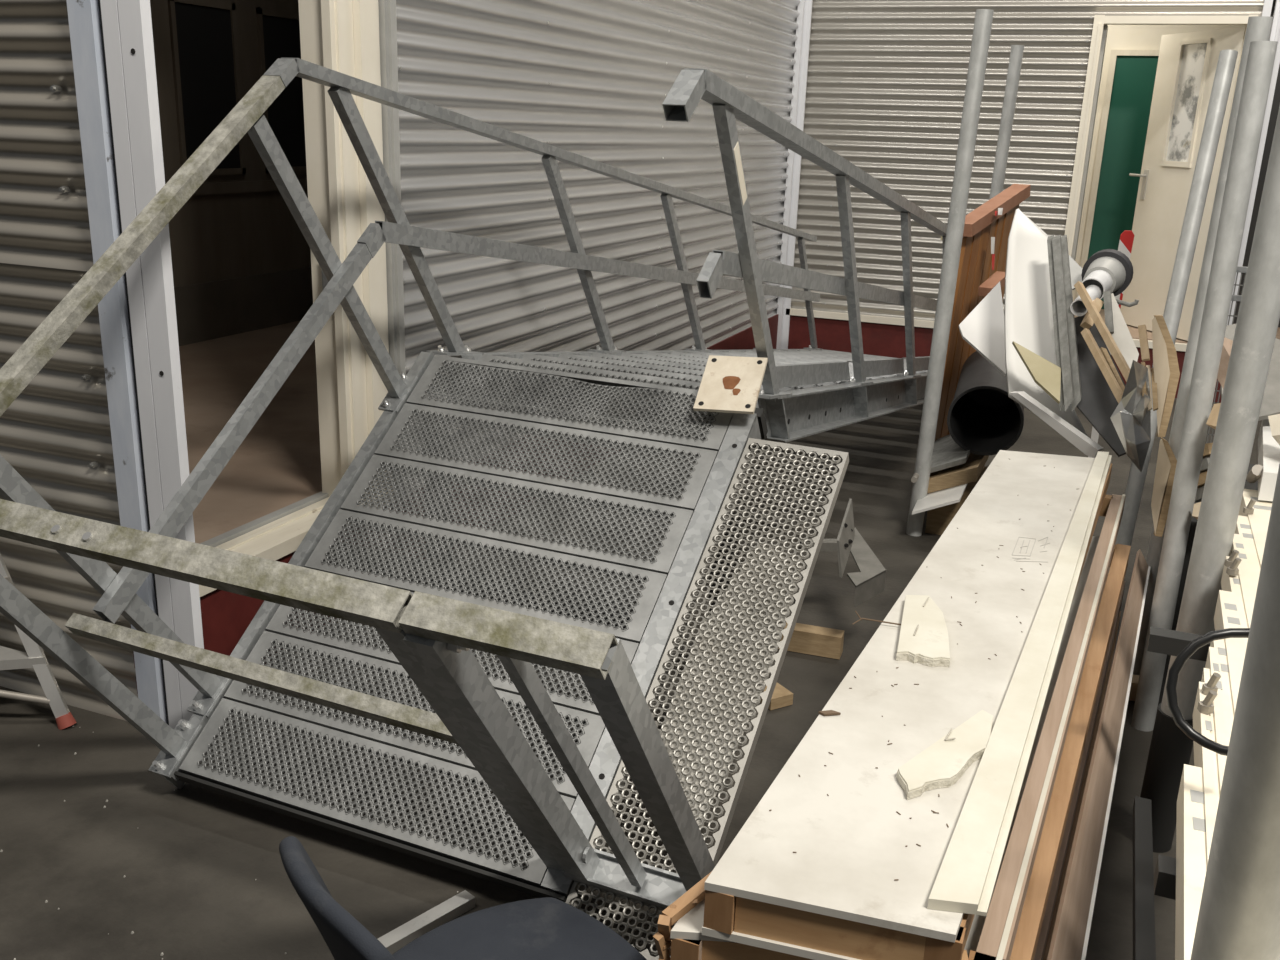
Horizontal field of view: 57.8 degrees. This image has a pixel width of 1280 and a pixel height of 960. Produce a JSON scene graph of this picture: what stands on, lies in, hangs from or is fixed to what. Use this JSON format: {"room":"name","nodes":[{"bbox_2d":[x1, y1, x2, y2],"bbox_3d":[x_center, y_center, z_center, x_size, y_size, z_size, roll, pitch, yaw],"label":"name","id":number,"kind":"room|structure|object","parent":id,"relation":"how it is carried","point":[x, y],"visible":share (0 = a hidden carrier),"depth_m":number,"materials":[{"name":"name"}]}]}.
{"room":"storage room","nodes":[
{"label":"storage room","id":0,"kind":"room"},
{"bbox_2d":[0,0,137,720],"bbox_3d":[-2.450,-0.945,3.160,2.575,3.000,0.034,9,18,21],"label":"wall","id":1,"kind":"structure","parent":0,"point":[55,434],"depth_m":2.92,"materials":[{"name":"metal"}]},
{"bbox_2d":[66,0,166,722],"bbox_3d":[-1.242,-0.757,2.683,0.070,3.000,0.055,9,18,21],"label":"trim","id":2,"kind":"structure","parent":1,"relation":"attached to","point":[83,15],"depth_m":2.76,"materials":[{"name":"metal"}]},
{"bbox_2d":[98,0,203,729],"bbox_3d":[-1.139,-0.739,2.635,0.112,3.000,0.032,9,18,21],"label":"trim","id":3,"kind":"structure","parent":1,"relation":"attached to","point":[127,24],"depth_m":2.72,"materials":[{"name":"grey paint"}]},
{"bbox_2d":[150,0,312,345],"bbox_3d":[-2.325,-2.159,6.433,0.080,2.700,6.400,9,18,21],"label":"wall","id":4,"kind":"structure","parent":0,"point":[241,260],"depth_m":6.56,"materials":[{"name":"grey"}]},
{"bbox_2d":[179,321,321,543],"bbox_3d":[-1.315,-0.655,6.418,2.360,0.100,6.440,9,18,21],"label":"floor","id":5,"kind":"structure","parent":0,"point":[276,466],"depth_m":4.78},
{"bbox_2d":[396,0,799,490],"bbox_3d":[0.141,-2.015,5.900,0.033,2.980,4.960,9,18,21],"label":"wall","id":6,"kind":"structure","parent":0,"point":[592,79],"depth_m":5.11,"materials":[{"name":"metal"}]},
{"bbox_2d":[298,0,392,496],"bbox_3d":[-0.928,-1.299,3.568,0.165,2.900,0.204,9,18,21],"label":"door frame","id":7,"kind":"structure","parent":6,"relation":"attached to","point":[342,36],"depth_m":3.65,"materials":[{"name":"beige paint"}]},
{"bbox_2d":[378,0,408,499],"bbox_3d":[-0.801,-1.316,3.672,0.062,2.880,0.065,9,18,21],"label":"trim","id":8,"kind":"structure","parent":6,"relation":"attached to","point":[390,133],"depth_m":3.74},
{"bbox_2d":[130,314,778,693],"bbox_3d":[-0.160,-0.283,5.847,0.064,0.320,6.175,9,18,21],"label":"baseboard","id":9,"kind":"structure","parent":6,"relation":"attached to","point":[226,616],"depth_m":3.42,"materials":[{"name":"paint"}]},
{"bbox_2d":[199,490,396,596],"bbox_3d":[-1.148,0.181,3.570,0.190,0.055,1.130,9,18,21],"label":"threshold","id":10,"kind":"object","parent":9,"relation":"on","point":[275,535],"visible":0.29,"depth_m":3.57,"materials":[{"name":"wood"}]},
{"bbox_2d":[0,398,1261,959],"bbox_3d":[-0.055,1.577,0.481,50.000,0.100,50.000,9,18,21],"label":"floor","id":11,"kind":"structure","parent":0,"point":[191,857],"depth_m":2.75,"materials":[{"name":"concrete"}]},
{"bbox_2d":[0,554,76,729],"bbox_3d":[-2.001,0.332,3.110,0.964,0.639,0.292,9,18,21],"label":"step ladder","id":12,"kind":"object","parent":11,"relation":"on","point":[35,658],"visible":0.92,"depth_m":3.10,"materials":[{"name":"metal"}]},
{"bbox_2d":[378,890,474,953],"bbox_3d":[-0.522,0.937,2.312,0.034,0.024,0.466,17,23,40],"label":"strip","id":13,"kind":"object","parent":11,"relation":"on","point":[450,909],"visible":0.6,"depth_m":2.39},
{"bbox_2d":[279,836,646,959],"bbox_3d":[-0.206,0.787,1.593,0.504,0.757,0.430,-11,21,-36],"label":"chair","id":14,"kind":"object","parent":11,"relation":"on","point":[547,928],"visible":1,"depth_m":1.71,"materials":[{"name":"plastic"}]},
{"bbox_2d":[0,57,946,959],"bbox_3d":[0.595,-0.653,4.735,1.431,1.734,6.693,9,18,22],"label":"staircase","id":15,"kind":"structure","parent":11,"relation":"on","point":[608,397],"depth_m":2.81,"materials":[{"name":"grey"}]},
{"bbox_2d":[693,355,767,413],"bbox_3d":[0.245,-0.258,3.124,0.170,0.132,0.164,8,18,18],"label":"base plate","id":16,"kind":"object","parent":15,"relation":"on","point":[729,384],"visible":1,"depth_m":3.12,"materials":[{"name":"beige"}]},
{"bbox_2d":[661,544,803,825],"bbox_3d":[0.198,0.446,2.683,0.202,0.446,0.605,9,18,21],"label":"sheet","id":17,"kind":"object","parent":15,"relation":"on","point":[735,695],"visible":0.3,"depth_m":2.67,"materials":[{"name":"metal"}]},
{"bbox_2d":[760,683,792,709],"bbox_3d":[0.390,0.631,3.392,0.080,0.035,0.083,-8,20,-29],"label":"plank","id":18,"kind":"object","parent":11,"relation":"on","point":[781,697],"visible":0.64,"depth_m":3.37,"materials":[{"name":"brown wood"}]},
{"bbox_2d":[778,622,843,658],"bbox_3d":[0.533,0.511,3.733,0.234,0.075,0.060,7,18,17],"label":"plank","id":19,"kind":"object","parent":11,"relation":"on","point":[806,639],"depth_m":3.70,"materials":[{"name":"brown wood"}]},
{"bbox_2d":[799,499,885,606],"bbox_3d":[0.651,0.288,3.686,0.231,0.542,0.678,1,17,-4],"label":"bracket","id":20,"kind":"object","parent":11,"relation":"on","point":[869,582],"visible":0.95,"depth_m":3.58,"materials":[{"name":"grey"}]},
{"bbox_2d":[906,9,993,535],"bbox_3d":[1.214,-0.757,4.585,0.124,2.055,0.064,-3,18,-17],"label":"steel pole","id":21,"kind":"object","parent":11,"relation":"on","point":[982,24],"visible":1,"depth_m":4.53,"materials":[{"name":"metal"}]},
{"bbox_2d":[925,466,987,534],"bbox_3d":[1.421,0.088,5.017,0.280,0.200,0.450,9,18,21],"label":"support","id":22,"kind":"object","parent":11,"relation":"on","point":[938,519],"visible":0.21,"depth_m":4.86,"materials":[{"name":"brown wood"}]},
{"bbox_2d":[912,483,967,514],"bbox_3d":[1.228,0.068,4.744,0.187,0.116,0.230,9,18,21],"label":"sheet","id":23,"kind":"object","parent":22,"relation":"on","point":[952,495],"visible":0.86,"depth_m":4.70,"materials":[{"name":"white"}]},
{"bbox_2d":[928,453,988,492],"bbox_3d":[1.359,-0.055,5.013,0.239,0.174,0.530,9,18,21],"label":"board","id":24,"kind":"object","parent":22,"relation":"on","point":[968,472],"visible":0.57,"depth_m":4.79,"materials":[{"name":"brown wood"}]},
{"bbox_2d":[930,434,969,472],"bbox_3d":[1.357,-0.146,5.060,0.215,0.155,0.600,9,18,21],"label":"board","id":25,"kind":"object","parent":24,"relation":"on","point":[946,453],"visible":0.57,"depth_m":4.89,"materials":[{"name":"grey wood"}]},
{"bbox_2d":[935,184,1030,440],"bbox_3d":[1.604,-0.734,5.373,0.202,1.219,0.713,14,21,34],"label":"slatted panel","id":26,"kind":"object","parent":25,"relation":"on","point":[976,278],"visible":0.44,"depth_m":5.27,"materials":[{"name":"brown wood"}]},
{"bbox_2d":[991,208,1002,269],"bbox_3d":[1.571,-1.065,5.133,0.028,0.270,0.067,14,21,35],"label":"barrier tape","id":27,"kind":"object","parent":26,"relation":"hanging from","point":[1000,210],"visible":1,"depth_m":5.14,"materials":[{"name":"white"}]},
{"bbox_2d":[947,351,1023,455],"bbox_3d":[1.521,-0.355,5.049,0.304,0.366,0.651,7,18,17],"label":"duct pipe","id":28,"kind":"object","parent":24,"relation":"on","point":[982,419],"visible":0.76,"depth_m":5.01,"materials":[{"name":"black plastic"}]},
{"bbox_2d":[989,45,1023,199],"bbox_3d":[1.783,-1.147,5.963,0.060,2.038,0.219,1,17,-4],"label":"steel pole","id":29,"kind":"object","parent":11,"relation":"on","point":[1016,54],"visible":0.43,"depth_m":5.69,"materials":[{"name":"metal"}]},
{"bbox_2d":[1004,208,1086,435],"bbox_3d":[1.454,-0.570,4.250,0.261,0.784,0.756,2,17,-1],"label":"board","id":30,"kind":"object","parent":11,"relation":"on","point":[1028,315],"visible":0.77,"depth_m":4.31,"materials":[{"name":"white"}]},
{"bbox_2d":[959,282,1005,375],"bbox_3d":[1.347,-0.603,4.564,0.178,0.325,0.334,3,17,2],"label":"board","id":31,"kind":"object","parent":30,"relation":"on","point":[983,328],"visible":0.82,"depth_m":4.56,"materials":[{"name":"laminate"}]},
{"bbox_2d":[1010,391,1102,457],"bbox_3d":[1.433,-0.198,4.010,0.035,0.162,0.377,-10,21,-35],"label":"plank","id":32,"kind":"object","parent":30,"relation":"on","point":[1089,447],"visible":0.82,"depth_m":3.98,"materials":[{"name":"laminate"}]},
{"bbox_2d":[1047,235,1081,410],"bbox_3d":[1.492,-0.562,4.082,0.072,0.554,0.524,3,17,4],"label":"plank","id":33,"kind":"object","parent":32,"relation":"on","point":[1066,350],"visible":1,"depth_m":4.06,"materials":[{"name":"grey wood"}]},
{"bbox_2d":[1012,341,1060,403],"bbox_3d":[1.377,-0.375,4.003,0.107,0.177,0.232,-14,23,-42],"label":"board","id":34,"kind":"object","parent":33,"relation":"on","point":[1047,375],"visible":1,"depth_m":3.98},
{"bbox_2d":[1070,285,1101,315],"bbox_3d":[1.639,-0.679,4.193,0.060,0.131,0.404,13,20,31],"label":"pipe","id":35,"kind":"object","parent":33,"relation":"on","point":[1077,307],"visible":0.47,"depth_m":4.11,"materials":[{"name":"white plastic"}]},
{"bbox_2d":[1074,281,1129,381],"bbox_3d":[1.557,-0.496,3.890,0.027,0.289,0.427,-1,17,-10],"label":"lath","id":36,"kind":"object","parent":35,"relation":"on","point":[1086,299],"visible":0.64,"depth_m":3.89,"materials":[{"name":"brown wood"}]},
{"bbox_2d":[1082,249,1132,299],"bbox_3d":[1.712,-0.747,4.254,0.180,0.180,0.279,9,18,21],"label":"pipe","id":37,"kind":"object","parent":35,"relation":"on","point":[1108,269],"visible":0.71,"depth_m":4.26,"materials":[{"name":"grey plastic"}]},
{"bbox_2d":[1075,314,1125,456],"bbox_3d":[1.556,-0.336,3.955,0.168,0.407,0.462,-2,17,-12],"label":"sheet","id":38,"kind":"object","parent":33,"relation":"on","point":[1098,403],"visible":0.55,"depth_m":3.93,"materials":[{"name":"metal"}]},
{"bbox_2d":[1080,298,1103,328],"bbox_3d":[1.579,-0.580,4.053,0.042,0.108,0.128,14,21,35],"label":"lath","id":39,"kind":"object","parent":38,"relation":"on","point":[1087,322],"visible":0.64,"depth_m":4.03,"materials":[{"name":"brown wood"}]},
{"bbox_2d":[1081,328,1122,403],"bbox_3d":[1.546,-0.382,3.871,0.027,0.205,0.306,-1,17,-9],"label":"lath","id":40,"kind":"object","parent":38,"relation":"on","point":[1088,337],"visible":0.79,"depth_m":3.86,"materials":[{"name":"brown wood"}]},
{"bbox_2d":[1100,347,1124,391],"bbox_3d":[1.582,-0.353,3.876,0.025,0.141,0.260,2,17,-1],"label":"lath","id":41,"kind":"object","parent":38,"relation":"on","point":[1104,351],"visible":0.43,"depth_m":3.89,"materials":[{"name":"brown wood"}]},
{"bbox_2d":[1111,293,1138,368],"bbox_3d":[1.660,-0.489,4.006,0.077,0.270,0.318,-1,17,-9],"label":"board","id":42,"kind":"object","parent":38,"relation":"on","point":[1122,337],"visible":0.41,"depth_m":4.00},
{"bbox_2d":[1103,290,1113,333],"bbox_3d":[1.628,-0.583,4.031,0.028,0.142,0.123,4,17,5],"label":"lath","id":43,"kind":"object","parent":42,"relation":"on","point":[1108,312],"visible":0.79,"depth_m":4.03,"materials":[{"name":"grey wood"}]},
{"bbox_2d":[1069,256,1081,289],"bbox_3d":[1.687,-0.805,4.489,0.064,0.137,0.151,4,17,6],"label":"grey offcut","id":44,"kind":"object","parent":30,"relation":"on","point":[1075,269],"visible":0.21,"depth_m":4.49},
{"bbox_2d":[1088,230,1133,457],"bbox_3d":[1.958,-0.412,4.902,0.064,1.259,0.030,9,18,21],"label":"striped post","id":45,"kind":"object","parent":11,"relation":"on","point":[1127,237],"visible":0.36,"depth_m":4.73,"materials":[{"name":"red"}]},
{"bbox_2d":[1110,360,1150,471],"bbox_3d":[1.573,-0.200,3.686,0.093,0.363,0.140,-6,19,-24],"label":"sheet","id":46,"kind":"object","parent":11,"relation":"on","point":[1131,419],"visible":1,"depth_m":3.67,"materials":[{"name":"metal"}]},
{"bbox_2d":[1138,325,1149,360],"bbox_3d":[1.593,-0.433,3.668,0.030,0.113,0.082,0,17,-6],"label":"lath","id":47,"kind":"object","parent":46,"relation":"on","point":[1145,356],"visible":1,"depth_m":3.66,"materials":[{"name":"brown wood"}]},
{"bbox_2d":[1146,365,1151,410],"bbox_3d":[1.613,-0.292,3.677,0.014,0.130,0.111,5,17,8],"label":"slip","id":48,"kind":"object","parent":46,"relation":"on","point":[1147,366],"visible":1,"depth_m":3.67,"materials":[{"name":"brown wood"}]},
{"bbox_2d":[1152,315,1179,436],"bbox_3d":[1.658,-0.331,3.685,0.065,0.372,0.127,-6,19,-24],"label":"wooden board","id":49,"kind":"object","parent":46,"relation":"on","point":[1165,361],"visible":0.97,"depth_m":3.66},
{"bbox_2d":[1151,368,1157,410],"bbox_3d":[1.628,-0.287,3.672,0.016,0.121,0.110,5,17,9],"label":"slip","id":50,"kind":"object","parent":49,"relation":"on","point":[1154,385],"visible":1,"depth_m":3.66,"materials":[{"name":"brown wood"}]},
{"bbox_2d":[1129,674,1139,700],"bbox_3d":[1.231,0.596,3.548,0.586,0.073,0.081,7,18,15],"label":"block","id":51,"kind":"object","parent":11,"relation":"on","point":[1135,678],"visible":0.11,"depth_m":3.44,"materials":[{"name":"brown wood"}]},
{"bbox_2d":[1133,626,1210,959],"bbox_3d":[0.972,0.756,1.887,0.360,0.718,0.840,9,18,21],"label":"rack","id":52,"kind":"object","parent":11,"relation":"on","point":[1162,883],"visible":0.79,"depth_m":2.05,"materials":[{"name":"grey"}]},
{"bbox_2d":[1175,764,1206,959],"bbox_3d":[0.540,0.565,1.123,0.034,0.061,1.114,9,18,23],"label":"beam","id":53,"kind":"structure","parent":52,"relation":"on","point":[1191,853],"depth_m":1.41,"materials":[{"name":"wood"}]},
{"bbox_2d":[1193,682,1215,864],"bbox_3d":[0.614,0.528,1.240,0.015,0.061,1.397,9,18,22],"label":"beam","id":54,"kind":"structure","parent":52,"relation":"on","point":[1202,724],"depth_m":1.61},
{"bbox_2d":[1197,690,1216,713],"bbox_3d":[0.853,0.331,1.744,0.022,0.036,0.021,9,18,21],"label":"bolt","id":55,"kind":"object","parent":54,"relation":"on","point":[1205,706],"visible":1,"depth_m":1.74,"materials":[{"name":"silver metal"}]},
{"bbox_2d":[1201,668,1219,814],"bbox_3d":[0.637,0.524,1.268,0.016,0.061,1.466,9,18,22],"label":"beam","id":56,"kind":"structure","parent":52,"relation":"on","point":[1206,675],"depth_m":1.62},
{"bbox_2d":[1201,672,1220,694],"bbox_3d":[0.888,0.315,1.802,0.022,0.036,0.021,9,18,21],"label":"bolt","id":57,"kind":"object","parent":56,"relation":"on","point":[1211,685],"visible":0.89,"depth_m":1.80,"materials":[{"name":"silver metal"}]},
{"bbox_2d":[1205,647,1226,791],"bbox_3d":[0.664,0.511,1.301,0.014,0.061,1.552,9,18,22],"label":"beam","id":58,"kind":"structure","parent":52,"relation":"on","point":[1212,664],"depth_m":1.75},
{"bbox_2d":[1166,628,1249,755],"bbox_3d":[0.758,0.269,1.535,0.104,0.146,0.114,14,21,34],"label":"cable","id":59,"kind":"object","parent":58,"relation":"on","point":[1193,646],"visible":0.8,"depth_m":1.53,"materials":[{"name":"black rubber"}]},
{"bbox_2d":[1210,639,1233,745],"bbox_3d":[0.695,0.506,1.333,0.024,0.061,1.635,9,18,22],"label":"beam","id":60,"kind":"structure","parent":52,"relation":"on","point":[1227,703],"depth_m":1.83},
{"bbox_2d":[1214,590,1244,713],"bbox_3d":[0.759,0.478,1.420,0.028,0.061,1.852,9,18,22],"label":"beam","id":61,"kind":"structure","parent":52,"relation":"on","point":[1226,615],"depth_m":2.01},
{"bbox_2d":[1221,556,1247,652],"bbox_3d":[0.825,0.455,1.516,0.021,0.061,2.085,9,18,22],"label":"beam","id":62,"kind":"structure","parent":52,"relation":"on","point":[1230,583],"depth_m":2.25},
{"bbox_2d":[1224,550,1238,566],"bbox_3d":[1.200,0.158,2.353,0.022,0.036,0.021,9,18,21],"label":"bolt","id":63,"kind":"object","parent":62,"relation":"on","point":[1228,562],"visible":0.76,"depth_m":2.35,"materials":[{"name":"silver metal"}]},
{"bbox_2d":[1226,557,1241,575],"bbox_3d":[1.182,0.171,2.309,0.022,0.036,0.021,9,18,21],"label":"bolt","id":64,"kind":"object","parent":62,"relation":"on","point":[1232,570],"visible":1,"depth_m":2.30,"materials":[{"name":"silver metal"}]},
{"bbox_2d":[1230,534,1254,627],"bbox_3d":[0.873,0.434,1.578,0.021,0.061,2.242,9,18,22],"label":"beam","id":65,"kind":"structure","parent":52,"relation":"on","point":[1246,584],"depth_m":2.29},
{"bbox_2d":[1235,515,1260,596],"bbox_3d":[0.927,0.420,1.643,0.031,0.061,2.408,9,18,22],"label":"beam","id":66,"kind":"structure","parent":52,"relation":"on","point":[1243,527],"depth_m":2.48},
{"bbox_2d":[1239,489,1272,566],"bbox_3d":[1.028,0.394,1.726,0.091,0.061,2.644,9,18,21],"label":"beam","id":67,"kind":"structure","parent":52,"relation":"on","point":[1259,520],"depth_m":2.68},
{"bbox_2d":[1243,499,1255,513],"bbox_3d":[1.418,0.060,2.699,0.022,0.036,0.021,9,18,21],"label":"bolt","id":68,"kind":"object","parent":67,"relation":"on","point":[1249,509],"visible":1,"depth_m":2.69,"materials":[{"name":"silver metal"}]},
{"bbox_2d":[1246,419,1279,500],"bbox_3d":[1.706,-0.071,3.083,0.144,0.076,0.765,11,19,27],"label":"block","id":69,"kind":"object","parent":67,"relation":"on","point":[1265,472],"visible":0.92,"depth_m":2.87,"materials":[{"name":"white"}]},
{"bbox_2d":[1221,324,1279,420],"bbox_3d":[1.791,-0.316,3.341,0.232,0.214,0.429,9,18,21],"label":"board","id":70,"kind":"object","parent":69,"relation":"on","point":[1270,405],"visible":0.14,"depth_m":3.28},
{"bbox_2d":[1268,414,1279,444],"bbox_3d":[1.613,-0.123,2.870,0.091,0.098,0.206,9,18,21],"label":"cream offcut","id":71,"kind":"object","parent":69,"relation":"on","point":[1274,420],"visible":1,"depth_m":2.89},
{"bbox_2d":[1108,50,1237,572],"bbox_3d":[1.870,-0.514,4.109,0.057,1.924,0.483,14,21,34],"label":"steel pole","id":72,"kind":"object","parent":11,"relation":"on","point":[1227,59],"visible":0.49,"depth_m":4.05,"materials":[{"name":"metal"}]},
{"bbox_2d":[1133,16,1272,674],"bbox_3d":[1.592,-0.299,3.345,0.058,1.928,0.128,3,17,3],"label":"steel pole","id":73,"kind":"object","parent":11,"relation":"on","point":[1258,27],"visible":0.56,"depth_m":3.27,"materials":[{"name":"metal"}]},
{"bbox_2d":[1151,436,1176,536],"bbox_3d":[1.542,0.021,3.413,0.064,0.282,0.081,9,18,21],"label":"wooden board","id":74,"kind":"object","parent":73,"relation":"attached to","point":[1166,460],"visible":0.91,"depth_m":3.40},
{"bbox_2d":[1131,41,1277,731],"bbox_3d":[1.480,-0.179,3.077,0.061,1.847,0.096,9,18,21],"label":"steel pole","id":75,"kind":"object","parent":11,"relation":"on","point":[1261,54],"visible":0.97,"depth_m":3.02,"materials":[{"name":"metal"}]},
{"bbox_2d":[1206,403,1220,429],"bbox_3d":[1.500,-0.158,2.973,0.068,0.082,0.100,1,17,-4],"label":"broken timber","id":76,"kind":"object","parent":75,"relation":"attached to","point":[1213,417],"visible":0.29,"depth_m":2.99,"materials":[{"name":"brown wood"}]},
{"bbox_2d":[1217,337,1232,388],"bbox_3d":[1.564,-0.295,3.073,0.069,0.150,0.208,3,17,5],"label":"pink timber","id":77,"kind":"object","parent":75,"relation":"attached to","point":[1227,345],"visible":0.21,"depth_m":3.07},
{"bbox_2d":[1132,106,1279,852],"bbox_3d":[1.244,-0.087,2.438,0.094,2.031,0.191,9,18,21],"label":"steel pole","id":78,"kind":"object","parent":11,"relation":"on","point":[1258,318],"visible":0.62,"depth_m":2.44,"materials":[{"name":"metal"}]},
{"bbox_2d":[1157,464,1257,707],"bbox_3d":[1.840,0.343,3.507,0.470,0.620,0.750,9,18,21],"label":"crate","id":79,"kind":"object","parent":11,"relation":"on","point":[1252,486],"visible":0.02,"depth_m":3.23,"materials":[{"name":"grey metal"}]},
{"bbox_2d":[1206,266,1247,442],"bbox_3d":[2.727,-0.458,5.457,0.227,1.080,0.030,9,18,21],"label":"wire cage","id":80,"kind":"object","parent":11,"relation":"on","point":[1241,269],"visible":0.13,"depth_m":5.33,"materials":[{"name":"grey"}]},
{"bbox_2d":[1191,463,1279,959],"bbox_3d":[0.571,0.405,1.095,0.075,1.842,0.492,13,20,32],"label":"steel pole","id":81,"kind":"object","parent":11,"relation":"on","point":[1239,915],"visible":1,"depth_m":1.01,"materials":[{"name":"metal"}]},
{"bbox_3d":[0.741,0.829,2.632,0.588,0.085,2.192,9,18,21],"label":"wall panel","id":82,"kind":"object","parent":11,"relation":"on","visible":0},
{"bbox_2d":[1102,638,1116,708],"bbox_3d":[0.753,0.748,2.606,0.456,0.085,2.253,10,19,24],"label":"wall panel","id":83,"kind":"object","parent":82,"relation":"on","point":[1116,638],"visible":0.02,"depth_m":3.33,"materials":[{"name":"brown wood"}]},
{"bbox_2d":[1043,611,1120,959],"bbox_3d":[0.747,0.663,2.590,0.463,0.085,2.237,10,19,24],"label":"wall panel","id":84,"kind":"object","parent":83,"relation":"on","point":[1098,717],"visible":0.04,"depth_m":2.45,"materials":[{"name":"brown wood"}]},
{"bbox_2d":[1034,575,1125,959],"bbox_3d":[0.757,0.581,2.567,0.446,0.085,2.290,10,19,24],"label":"wall panel","id":85,"kind":"object","parent":84,"relation":"on","point":[1041,945],"visible":0.06,"depth_m":2.25,"materials":[{"name":"brown wood"}]},
{"bbox_2d":[964,536,1130,959],"bbox_3d":[0.775,0.486,2.587,0.442,0.085,2.350,10,19,24],"label":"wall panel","id":86,"kind":"object","parent":85,"relation":"on","point":[1032,915],"visible":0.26,"depth_m":2.30,"materials":[{"name":"brown wood"}]},
{"bbox_2d":[653,494,1125,959],"bbox_3d":[0.791,0.361,2.664,0.462,0.110,2.633,10,19,24],"label":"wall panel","id":87,"kind":"object","parent":86,"relation":"on","point":[997,938],"depth_m":1.86,"materials":[{"name":"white wood"}]},
{"bbox_2d":[702,450,1111,959],"bbox_3d":[0.804,0.281,2.678,0.344,0.085,2.657,10,19,24],"label":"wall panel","id":88,"kind":"object","parent":87,"relation":"on","point":[838,897],"visible":0.82,"depth_m":1.87,"materials":[{"name":"white wood"}]},
{"bbox_2d":[769,467,1054,880],"bbox_3d":[0.772,0.243,2.649,0.262,0.001,2.357,10,19,24],"label":"crumbs","id":89,"kind":"object","parent":88,"relation":"on","point":[1054,467],"visible":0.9,"depth_m":1.91,"materials":[{"name":"brown wood"}]},
{"bbox_2d":[896,595,949,666],"bbox_3d":[0.590,0.303,2.392,0.101,0.023,0.329,6,18,14],"label":"shard","id":90,"kind":"object","parent":88,"relation":"on","point":[923,637],"visible":1,"depth_m":2.34},
{"bbox_2d":[897,710,992,799],"bbox_3d":[0.518,0.449,1.908,0.076,0.021,0.332,17,22,40],"label":"shard","id":91,"kind":"object","parent":88,"relation":"on","point":[943,763],"visible":0.98,"depth_m":1.88},
{"bbox_2d":[927,451,1111,915],"bbox_3d":[0.972,0.241,2.650,0.073,0.016,2.602,10,19,24],"label":"batten","id":92,"kind":"object","parent":88,"relation":"on","point":[966,878],"visible":1,"depth_m":1.93,"materials":[{"name":"wood"}]},
{"bbox_2d":[1047,549,1147,959],"bbox_3d":[1.053,0.514,2.575,0.047,0.125,2.217,10,19,24],"label":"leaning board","id":93,"kind":"object","parent":86,"relation":"on","point":[1068,937],"visible":1,"depth_m":2.20,"materials":[{"name":"wood"}]},
{"bbox_2d":[1081,566,1149,959],"bbox_3d":[1.082,0.549,2.601,0.006,0.040,2.164,10,19,24],"label":"edging","id":94,"kind":"object","parent":93,"relation":"attached to","point":[1084,951],"visible":1,"depth_m":2.32,"materials":[{"name":"white laminate"}]},
{"bbox_2d":[791,0,1263,320],"bbox_3d":[2.408,-2.467,7.605,2.848,2.960,0.030,9,18,21],"label":"wall","id":95,"kind":"structure","parent":0,"point":[886,79],"depth_m":7.80,"materials":[{"name":"metal"}]},
{"bbox_2d":[776,0,812,348],"bbox_3d":[1.096,-2.495,8.098,0.085,3.280,0.069,9,18,21],"label":"trim","id":96,"kind":"structure","parent":95,"relation":"attached to","point":[802,43],"depth_m":8.17,"materials":[{"name":"grey paint"}]},
{"bbox_2d":[786,308,1186,351],"bbox_3d":[3.080,-0.936,7.748,4.420,0.045,0.050,9,18,21],"label":"trim","id":97,"kind":"structure","parent":95,"relation":"attached to","point":[797,312],"depth_m":8.25,"materials":[{"name":"beige paint"}]},
{"bbox_2d":[788,315,1220,402],"bbox_3d":[3.088,-0.774,7.834,4.420,0.315,0.075,9,18,21],"label":"baseboard","id":98,"kind":"structure","parent":95,"relation":"attached to","point":[878,339],"depth_m":8.33,"materials":[{"name":"paint"}]},
{"bbox_2d":[1064,15,1257,260],"bbox_3d":[3.294,-1.928,7.521,0.919,1.998,0.340,9,18,21],"label":"door frame","id":99,"kind":"structure","parent":95,"relation":"attached to","point":[1101,22],"depth_m":7.40,"materials":[{"name":"beige paint"}]},
{"bbox_2d":[1120,27,1245,340],"bbox_3d":[3.538,-1.950,7.705,0.094,1.928,0.842,-2,17,-13],"label":"door","id":100,"kind":"structure","parent":95,"relation":"in","point":[1187,62],"depth_m":7.70,"materials":[{"name":"beige paint"}]},
{"bbox_2d":[1227,0,1279,324],"bbox_3d":[3.795,-2.233,7.066,0.075,3.000,0.075,9,18,21],"label":"trim","id":101,"kind":"structure","parent":95,"relation":"attached to","point":[1275,29],"depth_m":7.08,"materials":[{"name":"grey paint"}]},
{"bbox_2d":[1262,0,1272,16],"bbox_3d":[3.724,-2.246,7.100,0.045,3.000,0.060,9,18,21],"label":"trim","id":102,"kind":"structure","parent":95,"relation":"attached to","point":[1267,7],"depth_m":6.90,"materials":[{"name":"white paint"}]},
{"bbox_2d":[1072,25,1245,300],"bbox_3d":[3.742,-2.215,8.029,2.550,3.000,1.450,9,18,21],"label":"wall","id":103,"kind":"structure","parent":0,"point":[1119,37],"depth_m":8.53,"materials":[{"name":"beige paint"}]},
{"bbox_2d":[1076,50,1159,308],"bbox_3d":[3.857,-2.200,8.660,0.905,1.892,0.050,9,18,21],"label":"door","id":104,"kind":"structure","parent":103,"relation":"in","point":[1131,75],"depth_m":8.68,"materials":[{"name":"teal paint"}]},
{"bbox_2d":[1074,309,1279,343],"bbox_3d":[3.679,-1.080,8.313,2.450,0.060,1.380,9,18,21],"label":"floor","id":105,"kind":"structure","parent":0,"point":[1133,330],"depth_m":7.99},
{"bbox_2d":[1233,0,1279,327],"bbox_3d":[6.267,-2.256,7.423,4.262,3.600,0.100,9,18,21],"label":"wall","id":106,"kind":"structure","parent":0,"point":[1276,99],"depth_m":8.19,"materials":[{"name":"grey"}]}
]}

